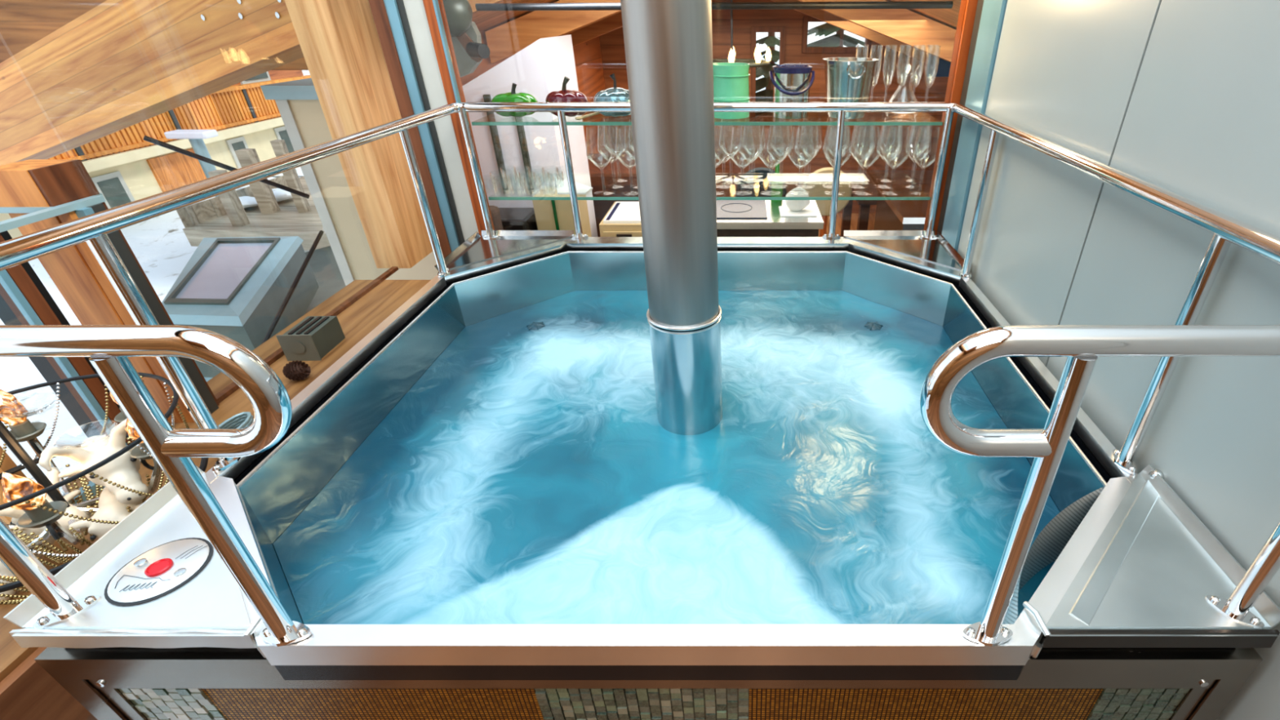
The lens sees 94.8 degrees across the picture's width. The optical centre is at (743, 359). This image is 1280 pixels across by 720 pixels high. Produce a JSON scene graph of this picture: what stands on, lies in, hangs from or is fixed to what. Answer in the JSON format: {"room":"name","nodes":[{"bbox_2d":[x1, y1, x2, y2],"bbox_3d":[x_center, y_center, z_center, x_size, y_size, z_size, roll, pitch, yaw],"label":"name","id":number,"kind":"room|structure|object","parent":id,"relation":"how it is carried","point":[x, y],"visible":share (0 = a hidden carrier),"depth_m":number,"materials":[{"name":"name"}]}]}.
{"room":"indoor hot tub area","nodes":[
{"label":"indoor hot tub area","id":0,"kind":"room"},
{"bbox_2d":[0,159,182,422],"bbox_3d":[-1.399,0.624,1.737,0.112,2.345,0.106,0,31,0],"label":"column","id":1,"kind":"structure","parent":0,"point":[28,186],"depth_m":1.18,"materials":[{"name":"brown wood"}]},
{"bbox_2d":[0,0,303,165],"bbox_3d":[-3.511,-1.380,3.027,4.095,1.351,0.188,10,32,16],"label":"roof beam","id":2,"kind":"structure","parent":0,"point":[120,64],"depth_m":2.66,"materials":[{"name":"wood"}]},
{"bbox_2d":[0,0,308,70],"bbox_3d":[-5.210,-3.675,3.220,7.580,3.700,0.100,0,31,0],"label":"ceiling","id":3,"kind":"structure","parent":0,"point":[23,23],"depth_m":3.97,"materials":[{"name":"brown wood"}]},
{"bbox_2d":[85,30,612,719],"bbox_3d":[-1.350,-0.439,2.272,0.140,4.520,7.650,0,31,0],"label":"wall","id":4,"kind":"structure","parent":0,"point":[587,55],"depth_m":4.91,"materials":[{"name":"brown wood"}]},
{"bbox_2d":[0,195,133,534],"bbox_3d":[-1.375,-0.471,0.301,0.130,2.200,1.400,0,31,0],"label":"window","id":5,"kind":"structure","parent":4,"relation":"in","point":[24,300],"depth_m":1.14,"materials":[{"name":"glass"}]},
{"bbox_2d":[0,280,431,719],"bbox_3d":[-1.165,0.336,1.250,0.550,0.160,2.200,0,31,0],"label":"wooden countertop","id":6,"kind":"structure","parent":4,"relation":"attached to","point":[28,691],"depth_m":1.42,"materials":[{"name":"brown wood"}]},
{"bbox_2d":[0,372,208,604],"bbox_3d":[-1.125,-0.531,0.498,0.396,2.101,0.396,-10,32,-16],"label":"chandelier","id":7,"kind":"object","parent":6,"relation":"on","point":[44,512],"visible":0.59,"depth_m":0.94,"materials":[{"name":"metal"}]},
{"bbox_2d":[217,411,253,428],"bbox_3d":[-1.170,0.163,1.333,0.062,0.043,0.107,0,31,0],"label":"coiled cable","id":8,"kind":"object","parent":6,"relation":"on","point":[243,420],"visible":0.36,"depth_m":1.35,"materials":[{"name":"plastic"}]},
{"bbox_2d":[282,360,311,380],"bbox_3d":[-1.195,0.029,1.553,0.064,0.055,0.055,0,31,0],"label":"pine cone","id":9,"kind":"object","parent":6,"relation":"on","point":[294,370],"visible":1,"depth_m":1.54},
{"bbox_2d":[275,315,345,360],"bbox_3d":[-1.250,-0.067,1.687,0.093,0.082,0.139,0,31,0],"label":"box","id":10,"kind":"object","parent":6,"relation":"on","point":[313,337],"visible":1,"depth_m":1.65,"materials":[{"name":"metal"}]},
{"bbox_2d":[57,201,398,422],"bbox_3d":[-1.339,-1.048,1.264,0.062,2.200,0.994,0,31,0],"label":"window","id":11,"kind":"structure","parent":4,"relation":"in","point":[117,237],"depth_m":1.29,"materials":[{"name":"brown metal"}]},
{"bbox_2d":[284,0,432,268],"bbox_3d":[-1.355,-1.408,1.865,0.130,2.200,0.422,0,31,0],"label":"wooden post","id":12,"kind":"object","parent":4,"relation":"attached to","point":[339,40],"depth_m":2.02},
{"bbox_2d":[403,0,479,240],"bbox_3d":[-0.106,-0.925,1.789,1.732,2.950,0.120,0,31,0],"label":"wall","id":13,"kind":"structure","parent":0,"point":[415,9],"depth_m":1.80,"materials":[{"name":"paint"}]},
{"bbox_2d":[368,0,451,257],"bbox_3d":[-1.040,-1.186,1.592,0.040,2.300,0.090,0,31,0],"label":"trim","id":14,"kind":"structure","parent":13,"relation":"attached to","point":[378,8],"depth_m":1.78,"materials":[{"name":"brown wood"}]},
{"bbox_2d":[383,0,459,251],"bbox_3d":[-1.005,-1.187,1.594,0.030,2.300,0.085,0,31,0],"label":"trim","id":15,"kind":"structure","parent":13,"relation":"attached to","point":[391,6],"depth_m":1.80,"materials":[{"name":"blue metal"}]},
{"bbox_2d":[395,0,464,244],"bbox_3d":[-0.981,-1.190,1.598,0.018,2.300,0.075,0,31,0],"label":"trim","id":16,"kind":"structure","parent":13,"relation":"attached to","point":[400,3],"depth_m":1.80,"materials":[{"name":"grey metal"}]},
{"bbox_2d":[422,0,977,235],"bbox_3d":[-0.117,-0.809,1.819,1.591,1.080,0.068,0,31,0],"label":"window","id":17,"kind":"structure","parent":13,"relation":"in","point":[435,11],"depth_m":1.77,"materials":[{"name":"orange wood"}]},
{"bbox_2d":[471,121,942,125],"bbox_3d":[-0.115,-0.846,2.008,1.510,0.010,0.345,0,31,0],"label":"glass shelf","id":18,"kind":"object","parent":17,"relation":"attached to","point":[473,123],"visible":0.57,"depth_m":1.86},
{"bbox_2d":[491,83,537,117],"bbox_3d":[-0.762,-0.865,1.929,0.136,0.102,0.106,8,32,13],"label":"casserole","id":19,"kind":"object","parent":18,"relation":"on","point":[512,96],"visible":0.65,"depth_m":1.91,"materials":[{"name":"green ceramic"}]},
{"bbox_2d":[545,75,588,116],"bbox_3d":[-0.587,-0.875,1.923,0.141,0.119,0.132,0,31,0],"label":"casserole","id":20,"kind":"object","parent":18,"relation":"on","point":[564,95],"visible":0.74,"depth_m":1.90,"materials":[{"name":"red ceramic"}]},
{"bbox_2d":[574,111,599,119],"bbox_3d":[-0.507,-0.818,1.938,0.024,0.012,0.163,13,33,20],"label":"wooden spoon","id":21,"kind":"object","parent":18,"relation":"on","point":[580,117],"visible":0.94,"depth_m":1.92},
{"bbox_2d":[593,73,631,116],"bbox_3d":[-0.422,-0.879,1.922,0.143,0.129,0.144,12,33,19],"label":"casserole","id":22,"kind":"object","parent":18,"relation":"on","point":[614,94],"visible":0.51,"depth_m":1.89,"materials":[{"name":"metal"}]},
{"bbox_2d":[712,62,750,119],"bbox_3d":[-0.051,-0.902,1.937,0.147,0.157,0.181,0,31,0],"label":"canister","id":23,"kind":"object","parent":18,"relation":"on","point":[731,80],"visible":0.8,"depth_m":1.86,"materials":[{"name":"metal"}]},
{"bbox_2d":[768,64,814,119],"bbox_3d":[0.159,-0.879,1.903,0.149,0.153,0.160,0,31,0],"label":"ice bucket","id":24,"kind":"object","parent":18,"relation":"on","point":[791,82],"visible":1,"depth_m":1.86,"materials":[{"name":"metal"}]},
{"bbox_2d":[822,57,879,119],"bbox_3d":[0.347,-0.894,1.910,0.180,0.171,0.184,0,31,0],"label":"bucket","id":25,"kind":"object","parent":18,"relation":"on","point":[847,79],"visible":0.91,"depth_m":1.85,"materials":[{"name":"metal"}]},
{"bbox_2d":[885,64,919,118],"bbox_3d":[0.533,-0.888,1.916,0.108,0.154,0.106,0,31,0],"label":"glass decanter","id":26,"kind":"object","parent":18,"relation":"on","point":[894,114],"visible":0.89,"depth_m":1.94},
{"bbox_2d":[924,44,939,100],"bbox_3d":[0.662,-1.010,2.071,0.042,0.204,0.042,0,31,0],"label":"champagne flute","id":27,"kind":"object","parent":18,"relation":"on","point":[929,44],"visible":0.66,"depth_m":2.05,"materials":[{"name":"clear glass"}]},
{"bbox_2d":[924,44,939,83],"bbox_3d":[0.662,-1.041,2.051,0.042,0.130,0.042,0,31,0],"label":"bowl","id":28,"kind":"object","parent":27,"relation":"on","point":[929,44],"depth_m":2.04,"materials":[{"name":"clear glass"}]},
{"bbox_2d":[488,196,930,199],"bbox_3d":[-0.115,-0.640,2.131,1.510,0.010,0.345,0,31,0],"label":"glass shelf","id":29,"kind":"object","parent":17,"relation":"attached to","point":[490,197],"visible":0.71,"depth_m":1.98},
{"bbox_2d":[555,179,592,194],"bbox_3d":[-0.609,-0.626,2.091,0.122,0.005,0.226,-9,32,-15],"label":"napkin","id":30,"kind":"object","parent":29,"relation":"on","point":[581,188],"visible":0.71,"depth_m":2.06,"materials":[{"name":"white paper"}]},
{"bbox_2d":[586,125,613,189],"bbox_3d":[-0.483,-0.676,1.967,0.089,0.217,0.089,0,31,0],"label":"wine glass","id":31,"kind":"object","parent":29,"relation":"on","point":[606,126],"visible":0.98,"depth_m":1.94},
{"bbox_2d":[586,125,613,167],"bbox_3d":[-0.483,-0.711,1.946,0.089,0.135,0.089,0,31,0],"label":"bowl","id":32,"kind":"object","parent":31,"relation":"on","point":[606,126],"depth_m":1.94,"materials":[{"name":"clear glass"}]},
{"bbox_2d":[597,120,623,185],"bbox_3d":[-0.465,-0.722,2.045,0.089,0.217,0.089,0,31,0],"label":"wine glass","id":33,"kind":"object","parent":29,"relation":"on","point":[602,121],"visible":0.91,"depth_m":2.03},
{"bbox_2d":[597,120,623,162],"bbox_3d":[-0.465,-0.757,2.023,0.089,0.135,0.089,0,31,0],"label":"bowl","id":34,"kind":"object","parent":33,"relation":"on","point":[602,121],"depth_m":2.02,"materials":[{"name":"clear glass"}]},
{"bbox_2d":[603,116,628,178],"bbox_3d":[-0.463,-0.768,2.122,0.089,0.217,0.089,0,31,0],"label":"wine glass","id":35,"kind":"object","parent":29,"relation":"on","point":[609,117],"visible":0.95,"depth_m":2.10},
{"bbox_2d":[603,116,628,155],"bbox_3d":[-0.463,-0.803,2.101,0.089,0.135,0.089,0,31,0],"label":"bowl","id":36,"kind":"object","parent":35,"relation":"on","point":[609,117],"depth_m":2.09,"materials":[{"name":"clear glass"}]},
{"bbox_2d":[758,125,784,168],"bbox_3d":[0.095,-0.676,1.967,0.089,0.217,0.089,0,31,0],"label":"wine glass","id":37,"kind":"object","parent":29,"relation":"on","point":[780,126],"visible":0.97,"depth_m":1.94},
{"bbox_2d":[851,116,875,178],"bbox_3d":[0.439,-0.768,2.122,0.089,0.217,0.089,0,31,0],"label":"wine glass","id":38,"kind":"object","parent":29,"relation":"on","point":[870,117],"visible":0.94,"depth_m":2.10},
{"bbox_2d":[851,116,875,155],"bbox_3d":[0.439,-0.803,2.101,0.089,0.135,0.089,0,31,0],"label":"bowl","id":39,"kind":"object","parent":38,"relation":"on","point":[870,117],"depth_m":2.10,"materials":[{"name":"clear glass"}]},
{"bbox_2d":[853,125,879,191],"bbox_3d":[0.416,-0.676,1.967,0.089,0.217,0.089,0,31,0],"label":"wine glass","id":40,"kind":"object","parent":29,"relation":"on","point":[860,126],"visible":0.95,"depth_m":1.95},
{"bbox_2d":[853,125,879,168],"bbox_3d":[0.416,-0.711,1.946,0.089,0.135,0.089,0,31,0],"label":"bowl","id":41,"kind":"object","parent":40,"relation":"on","point":[860,126],"depth_m":1.94,"materials":[{"name":"clear glass"}]},
{"bbox_2d":[875,120,902,182],"bbox_3d":[0.511,-0.722,2.045,0.089,0.217,0.089,0,31,0],"label":"wine glass","id":42,"kind":"object","parent":29,"relation":"on","point":[884,121],"visible":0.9,"depth_m":2.03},
{"bbox_2d":[875,120,902,163],"bbox_3d":[0.511,-0.757,2.023,0.089,0.135,0.089,0,31,0],"label":"bowl","id":43,"kind":"object","parent":42,"relation":"on","point":[884,121],"depth_m":2.03,"materials":[{"name":"clear glass"}]},
{"bbox_2d":[878,116,902,176],"bbox_3d":[0.536,-0.768,2.122,0.089,0.217,0.089,0,31,0],"label":"wine glass","id":44,"kind":"object","parent":29,"relation":"on","point":[886,117],"visible":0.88,"depth_m":2.10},
{"bbox_2d":[878,116,902,155],"bbox_3d":[0.536,-0.803,2.101,0.089,0.135,0.089,0,31,0],"label":"bowl","id":45,"kind":"object","parent":44,"relation":"on","point":[886,117],"depth_m":2.10,"materials":[{"name":"clear glass"}]},
{"bbox_2d":[882,125,909,192],"bbox_3d":[0.514,-0.676,1.967,0.089,0.217,0.089,0,31,0],"label":"wine glass","id":46,"kind":"object","parent":29,"relation":"on","point":[889,126],"visible":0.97,"depth_m":1.95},
{"bbox_2d":[882,125,909,167],"bbox_3d":[0.514,-0.711,1.946,0.089,0.135,0.089,0,31,0],"label":"bowl","id":47,"kind":"object","parent":46,"relation":"on","point":[889,126],"depth_m":1.95,"materials":[{"name":"clear glass"}]},
{"bbox_2d":[904,116,930,179],"bbox_3d":[0.632,-0.768,2.122,0.089,0.217,0.089,0,31,0],"label":"wine glass","id":48,"kind":"object","parent":29,"relation":"on","point":[924,117],"visible":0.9,"depth_m":2.10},
{"bbox_2d":[904,116,930,155],"bbox_3d":[0.632,-0.803,2.101,0.089,0.135,0.089,0,31,0],"label":"bowl","id":49,"kind":"object","parent":48,"relation":"on","point":[924,117],"depth_m":2.09,"materials":[{"name":"clear glass"}]},
{"bbox_2d":[905,120,931,185],"bbox_3d":[0.613,-0.722,2.045,0.089,0.217,0.089,0,31,0],"label":"wine glass","id":50,"kind":"object","parent":29,"relation":"on","point":[913,121],"visible":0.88,"depth_m":2.03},
{"bbox_2d":[905,120,931,163],"bbox_3d":[0.613,-0.757,2.023,0.089,0.135,0.089,0,31,0],"label":"bowl","id":51,"kind":"object","parent":50,"relation":"on","point":[913,121],"depth_m":2.03,"materials":[{"name":"clear glass"}]},
{"bbox_2d":[911,125,939,190],"bbox_3d":[0.615,-0.676,1.967,0.089,0.217,0.089,0,31,0],"label":"wine glass","id":52,"kind":"object","parent":29,"relation":"on","point":[937,126],"visible":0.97,"depth_m":1.96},
{"bbox_2d":[911,125,939,167],"bbox_3d":[0.615,-0.711,1.946,0.089,0.135,0.089,0,31,0],"label":"bowl","id":53,"kind":"object","parent":52,"relation":"on","point":[937,126],"depth_m":1.95,"materials":[{"name":"clear glass"}]},
{"bbox_2d":[467,0,559,31],"bbox_3d":[-0.709,-3.048,4.772,1.219,0.481,7.200,0,31,0],"label":"ceiling","id":54,"kind":"structure","parent":0,"point":[483,20],"depth_m":2.61,"materials":[{"name":"brown wood"}]},
{"bbox_2d":[484,0,621,63],"bbox_3d":[-0.690,-1.768,2.858,1.180,0.541,0.120,0,31,0],"label":"rafter","id":55,"kind":"object","parent":54,"relation":"attached to","point":[504,41],"visible":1,"depth_m":2.87,"materials":[{"name":"brown wood"}]},
{"bbox_2d":[565,12,622,46],"bbox_3d":[-0.690,-2.538,4.145,1.180,0.541,0.120,0,31,0],"label":"rafter","id":56,"kind":"object","parent":54,"relation":"attached to","point":[614,22],"visible":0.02,"depth_m":4.17,"materials":[{"name":"brown wood"}]},
{"bbox_2d":[599,0,948,213],"bbox_3d":[1.270,-2.549,5.525,5.260,2.300,0.100,0,31,0],"label":"wall","id":57,"kind":"structure","parent":0,"point":[728,173],"depth_m":5.64,"materials":[{"name":"brown wood"}]},
{"bbox_2d":[751,26,786,121],"bbox_3d":[0.226,-2.657,5.420,0.308,0.799,0.090,0,31,0],"label":"window","id":58,"kind":"structure","parent":57,"relation":"in","point":[754,29],"depth_m":5.28,"materials":[{"name":"brown wood"}]},
{"bbox_2d":[801,16,871,53],"bbox_3d":[0.847,-2.944,5.248,0.626,0.290,0.090,0,31,0],"label":"window","id":59,"kind":"structure","parent":57,"relation":"in","point":[805,49],"depth_m":5.26,"materials":[{"name":"brown wood"}]},
{"bbox_2d":[817,213,875,236],"bbox_3d":[1.320,-0.527,4.434,5.360,0.050,4.050,0,31,0],"label":"floor","id":60,"kind":"structure","parent":0,"point":[854,220],"depth_m":5.80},
{"bbox_2d":[488,205,537,230],"bbox_3d":[-1.117,-0.243,2.850,0.327,1.090,0.300,0,31,0],"label":"sofa","id":61,"kind":"object","parent":60,"relation":"on","point":[503,218],"visible":0.14,"depth_m":2.58,"materials":[{"name":"fabric"}]},
{"bbox_2d":[488,205,503,230],"bbox_3d":[-1.167,-0.545,2.541,0.227,0.253,0.080,0,31,0],"label":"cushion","id":62,"kind":"object","parent":61,"relation":"on","point":[498,223],"depth_m":2.49,"materials":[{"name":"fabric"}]},
{"bbox_2d":[462,34,597,236],"bbox_3d":[-1.059,-0.724,3.050,0.436,1.709,0.522,0,31,0],"label":"wall","id":63,"kind":"structure","parent":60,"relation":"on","point":[539,69],"depth_m":2.63,"materials":[{"name":"paint"}]},
{"bbox_2d":[532,186,591,236],"bbox_3d":[-0.833,-0.284,2.905,0.189,1.104,0.193,0,31,0],"label":"countertop","id":64,"kind":"structure","parent":60,"relation":"on","point":[550,215],"depth_m":2.60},
{"bbox_2d":[586,153,639,236],"bbox_3d":[-0.655,-0.814,3.912,0.849,0.980,0.650,0,31,0],"label":"kitchen island","id":65,"kind":"object","parent":60,"relation":"on","point":[626,186],"visible":0.04,"depth_m":3.50,"materials":[{"name":"brown wood"}]},
{"bbox_2d":[599,201,642,236],"bbox_3d":[-0.600,-0.447,3.424,0.308,0.850,0.459,0,31,0],"label":"base cabinet","id":66,"kind":"object","parent":60,"relation":"on","point":[606,229],"visible":0.13,"depth_m":3.04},
{"bbox_2d":[603,201,640,223],"bbox_3d":[-0.595,-0.817,3.200,0.278,0.016,0.364,0,31,0],"label":"paper stack","id":67,"kind":"object","parent":66,"relation":"on","point":[622,212],"visible":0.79,"depth_m":3.14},
{"bbox_2d":[736,167,786,196],"bbox_3d":[0.100,-0.666,3.559,0.360,1.090,0.407,0,31,0],"label":"dining chair","id":68,"kind":"object","parent":60,"relation":"on","point":[756,182],"visible":0.21,"depth_m":3.16,"materials":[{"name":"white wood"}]},
{"bbox_2d":[716,200,823,236],"bbox_3d":[0.022,-0.247,2.915,0.645,1.030,0.389,0,31,0],"label":"countertop","id":69,"kind":"structure","parent":60,"relation":"on","point":[775,225],"depth_m":2.53,"materials":[{"name":"stone"}]},
{"bbox_2d":[715,200,767,218],"bbox_3d":[-0.028,-0.695,2.653,0.265,0.007,0.299,0,31,0],"label":"induction hob","id":70,"kind":"object","parent":69,"relation":"in","point":[726,209],"visible":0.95,"depth_m":2.63,"materials":[{"name":"white glass"}]},
{"bbox_2d":[770,163,782,201],"bbox_3d":[0.160,-0.841,2.740,0.056,0.170,0.055,0,31,0],"label":"bottle","id":71,"kind":"object","parent":69,"relation":"on","point":[776,188],"visible":0.84,"depth_m":2.73,"materials":[{"name":"glass"}]},
{"bbox_2d":[778,187,817,217],"bbox_3d":[0.245,-0.715,2.589,0.160,0.108,0.150,0,31,0],"label":"paper towel","id":72,"kind":"object","parent":69,"relation":"on","point":[793,208],"visible":0.93,"depth_m":2.57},
{"bbox_2d":[802,167,852,236],"bbox_3d":[0.460,-0.666,3.559,0.360,1.090,0.407,0,31,0],"label":"dining chair","id":73,"kind":"object","parent":60,"relation":"on","point":[819,183],"visible":0.3,"depth_m":3.17,"materials":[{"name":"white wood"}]},
{"bbox_2d":[840,169,933,236],"bbox_3d":[1.425,-0.908,4.264,1.350,0.780,0.750,0,31,0],"label":"dining table","id":74,"kind":"object","parent":60,"relation":"on","point":[873,178],"visible":0.21,"depth_m":4.15,"materials":[{"name":"brown wood"}]},
{"bbox_2d":[873,184,930,230],"bbox_3d":[1.175,-0.366,3.143,0.890,1.000,0.631,0,31,0],"label":"cabinet","id":75,"kind":"object","parent":60,"relation":"on","point":[891,215],"visible":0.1,"depth_m":2.91,"materials":[{"name":"brown wood"}]},
{"bbox_2d":[885,0,960,29],"bbox_3d":[1.901,-2.642,5.015,4.002,1.428,7.200,0,31,0],"label":"ceiling","id":76,"kind":"structure","parent":0,"point":[948,17],"depth_m":2.64,"materials":[{"name":"brown wood"}]},
{"bbox_2d":[475,0,953,10],"bbox_3d":[-0.100,-1.224,2.006,1.644,0.029,0.022,0,31,0],"label":"rail","id":77,"kind":"object","parent":76,"relation":"attached to","point":[921,4],"visible":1,"depth_m":2.00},
{"bbox_2d":[442,0,489,77],"bbox_3d":[-1.018,-1.154,2.055,0.221,0.300,0.168,0,31,0],"label":"wall spotlight","id":78,"kind":"object","parent":77,"relation":"hanging from","point":[469,51],"visible":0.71,"depth_m":2.06,"materials":[{"name":"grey metal"}]},
{"bbox_2d":[712,0,771,67],"bbox_3d":[-0.061,-1.878,3.071,0.419,0.565,0.419,10,32,16],"label":"chandelier","id":79,"kind":"object","parent":76,"relation":"hanging from","point":[757,61],"visible":0.6,"depth_m":3.15,"materials":[{"name":"white metal"}]},
{"bbox_2d":[771,0,928,63],"bbox_3d":[1.700,-2.185,4.356,3.600,1.364,0.120,0,31,0],"label":"rafter","id":80,"kind":"object","parent":76,"relation":"attached to","point":[818,14],"visible":0.02,"depth_m":4.18,"materials":[{"name":"brown wood"}]},
{"bbox_2d":[797,0,955,62],"bbox_3d":[1.700,-1.415,3.069,3.600,1.364,0.120,0,31,0],"label":"rafter","id":81,"kind":"object","parent":76,"relation":"attached to","point":[905,26],"visible":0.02,"depth_m":2.86,"materials":[{"name":"brown wood"}]},
{"bbox_2d":[925,53,951,76],"bbox_3d":[1.290,-1.575,3.066,0.627,0.134,0.080,0,31,0],"label":"wall screen","id":82,"kind":"object","parent":76,"relation":"attached to","point":[944,66],"visible":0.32,"depth_m":3.05,"materials":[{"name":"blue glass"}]},
{"bbox_2d":[957,0,1279,719],"bbox_3d":[0.713,0.597,0.561,0.090,4.500,3.650,0,31,0],"label":"wall","id":83,"kind":"structure","parent":0,"point":[1180,97],"depth_m":0.93,"materials":[{"name":"paint"}]},
{"bbox_2d":[936,0,983,234],"bbox_3d":[0.672,-1.147,1.527,0.016,2.300,0.062,0,31,0],"label":"trim","id":84,"kind":"structure","parent":83,"relation":"attached to","point":[980,4],"depth_m":1.77,"materials":[{"name":"brown wood"}]},
{"bbox_2d":[942,0,1007,251],"bbox_3d":[0.669,-1.095,1.440,0.022,2.300,0.135,0,31,0],"label":"trim","id":85,"kind":"structure","parent":83,"relation":"attached to","point":[993,14],"depth_m":1.66,"materials":[{"name":"blue metal"}]},
{"bbox_3d":[-0.220,1.744,0.298,1.760,0.100,2.120,0,31,0],"label":"floor","id":86,"kind":"structure","parent":0,"visible":0},
{"bbox_2d":[3,230,1279,719],"bbox_3d":[-0.111,0.357,1.571,1.574,0.973,1.490,0,31,0],"label":"hot tub","id":87,"kind":"object","parent":86,"relation":"on","point":[1122,625],"visible":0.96,"depth_m":0.78,"materials":[{"name":"metal"}]},
{"bbox_2d":[3,466,266,657],"bbox_3d":[-0.742,0.270,0.834,0.311,0.062,0.294,0,31,0],"label":"tray","id":88,"kind":"object","parent":87,"relation":"on","point":[164,589],"depth_m":0.75,"materials":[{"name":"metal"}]},
{"bbox_2d":[434,230,573,271],"bbox_3d":[-0.810,-0.386,1.893,0.229,0.020,0.458,27,40,37],"label":"tray","id":89,"kind":"object","parent":87,"relation":"on","point":[477,253],"depth_m":1.86,"materials":[{"name":"metal"}]},
{"bbox_2d":[0,102,1279,646],"bbox_3d":[-0.114,-0.220,1.224,1.539,0.419,1.490,0,31,0],"label":"handrail","id":90,"kind":"object","parent":87,"relation":"attached to","point":[108,348],"visible":0.99,"depth_m":0.66,"materials":[{"name":"metal"}]},
{"bbox_2d":[272,290,1060,624],"bbox_3d":[-0.117,0.112,1.380,1.427,0.003,1.352,0,31,0],"label":"water","id":91,"kind":"object","parent":87,"relation":"in","point":[526,477],"visible":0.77,"depth_m":1.14,"materials":[{"name":"liquid"}]},
{"bbox_2d":[620,0,722,435],"bbox_3d":[-0.123,-0.627,0.901,0.158,2.450,0.158,9,32,15],"label":"pole","id":92,"kind":"object","parent":87,"relation":"on","point":[668,43],"visible":0.94,"depth_m":1.03,"materials":[{"name":"metal"}]},
{"bbox_2d":[239,253,1104,624],"bbox_3d":[-0.117,0.255,1.465,1.428,0.598,1.353,0,31,0],"label":"basin","id":93,"kind":"object","parent":87,"relation":"in","point":[276,491],"depth_m":1.46,"materials":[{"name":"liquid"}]},
{"bbox_2d":[843,230,964,270],"bbox_3d":[0.500,-0.347,1.831,0.320,0.023,0.320,0,31,0],"label":"ledge","id":94,"kind":"object","parent":87,"relation":"on","point":[906,248],"depth_m":1.86,"materials":[{"name":"metal"}]},
{"bbox_2d":[1002,486,1103,624],"bbox_3d":[0.453,0.427,0.948,0.036,0.394,0.330,27,40,37],"label":"grille","id":95,"kind":"object","parent":87,"relation":"attached to","point":[1073,588],"depth_m":0.80,"materials":[{"name":"metal"}]},
{"bbox_2d":[1022,464,1279,657],"bbox_3d":[0.515,0.270,0.832,0.322,0.064,0.291,0,31,0],"label":"ledge","id":96,"kind":"object","parent":87,"relation":"on","point":[1135,578],"depth_m":0.76,"materials":[{"name":"metal"}]},
{"label":"outside","id":97,"kind":"structure","parent":0,"visible":0},
{"bbox_2d":[176,139,330,250],"bbox_3d":[-6.263,-2.281,7.336,1.379,1.020,3.764,-19,36,-29],"label":"wooden deck","id":98,"kind":"object","parent":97,"point":[223,215],"visible":0.77,"depth_m":6.91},
{"bbox_2d":[238,195,257,208],"bbox_3d":[-6.325,-2.010,7.372,0.430,0.138,0.335,15,34,23],"label":"lump","id":99,"kind":"object","parent":98,"relation":"on","point":[246,201],"visible":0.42,"depth_m":7.28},
{"bbox_2d":[271,188,292,201],"bbox_3d":[-6.117,-2.188,7.654,0.428,0.137,0.383,-19,36,-28],"label":"lump","id":100,"kind":"object","parent":98,"relation":"on","point":[280,194],"visible":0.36,"depth_m":7.55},
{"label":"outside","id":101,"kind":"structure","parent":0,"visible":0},
{"bbox_2d":[161,235,319,377],"bbox_3d":[-3.760,-0.496,4.427,0.722,0.505,2.082,-17,35,-26],"label":"roof window","id":102,"kind":"structure","parent":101,"point":[234,288],"depth_m":4.13,"materials":[{"name":"metal"}]},
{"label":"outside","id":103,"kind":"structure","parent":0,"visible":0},
{"bbox_2d":[273,53,779,176],"bbox_3d":[0.000,-13.689,27.935,40.000,0.001,40.000,0,31,0],"label":"snow field","id":104,"kind":"structure","parent":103,"point":[300,173],"depth_m":22.26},
{"bbox_2d":[755,32,779,115],"bbox_3d":[0.456,-4.287,9.092,1.887,3.219,1.811,-15,34,-24],"label":"conifer","id":105,"kind":"object","parent":104,"relation":"on","point":[766,95],"visible":0.23,"depth_m":8.82,"materials":[{"name":"black plant"}]},
{"bbox_2d":[807,22,864,46],"bbox_3d":[1.724,-5.730,10.581,2.768,4.166,2.866,-13,33,-20],"label":"conifer","id":106,"kind":"object","parent":104,"relation":"on","point":[839,39],"visible":0.11,"depth_m":10.29,"materials":[{"name":"grey plant"}]},
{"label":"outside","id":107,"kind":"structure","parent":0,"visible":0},
{"bbox_2d":[0,166,309,482],"bbox_3d":[-15.500,-1.877,8.200,28.000,0.210,28.000,0,31,0],"label":"snow ground","id":108,"kind":"structure","parent":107,"point":[160,244],"depth_m":6.01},
{"bbox_2d":[0,70,311,238],"bbox_3d":[-10.375,-5.027,9.228,3.250,4.750,8.000,0,31,0],"label":"chalet","id":109,"kind":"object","parent":108,"relation":"on","point":[125,167],"visible":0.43,"depth_m":9.20,"materials":[{"name":"brown wood"}]},
{"bbox_2d":[164,129,218,196],"bbox_3d":[-7.655,-2.700,8.307,0.550,1.101,0.240,0,31,0],"label":"table","id":110,"kind":"object","parent":108,"relation":"on","point":[195,137],"visible":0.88,"depth_m":8.06,"materials":[{"name":"metal"}]},
{"bbox_2d":[304,245,346,314],"bbox_3d":[-3.936,-0.495,5.452,0.736,0.250,3.178,-19,36,-29],"label":"stone slab","id":111,"kind":"object","parent":108,"relation":"on","point":[323,264],"visible":0.14,"depth_m":5.79,"materials":[{"name":"stone"}]},
{"bbox_2d":[260,78,438,285],"bbox_3d":[-1.829,-0.401,3.484,0.837,2.310,0.450,0,31,0],"label":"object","id":112,"kind":"object","parent":108,"relation":"on","point":[297,101],"visible":0.21,"depth_m":2.98,"materials":[{"name":"paint"}]},
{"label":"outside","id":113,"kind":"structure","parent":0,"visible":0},
{"bbox_2d":[142,135,309,198],"bbox_3d":[-2.504,-0.935,2.850,0.022,0.382,0.528,27,40,37],"label":"cable","id":114,"kind":"object","parent":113,"point":[146,138],"visible":0.88,"depth_m":2.77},
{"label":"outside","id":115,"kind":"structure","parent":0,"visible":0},
{"bbox_2d":[261,230,323,344],"bbox_3d":[-1.790,-0.276,2.300,0.016,0.219,0.848,-7,32,-12],"label":"cable","id":116,"kind":"object","parent":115,"point":[278,315],"visible":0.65,"depth_m":2.30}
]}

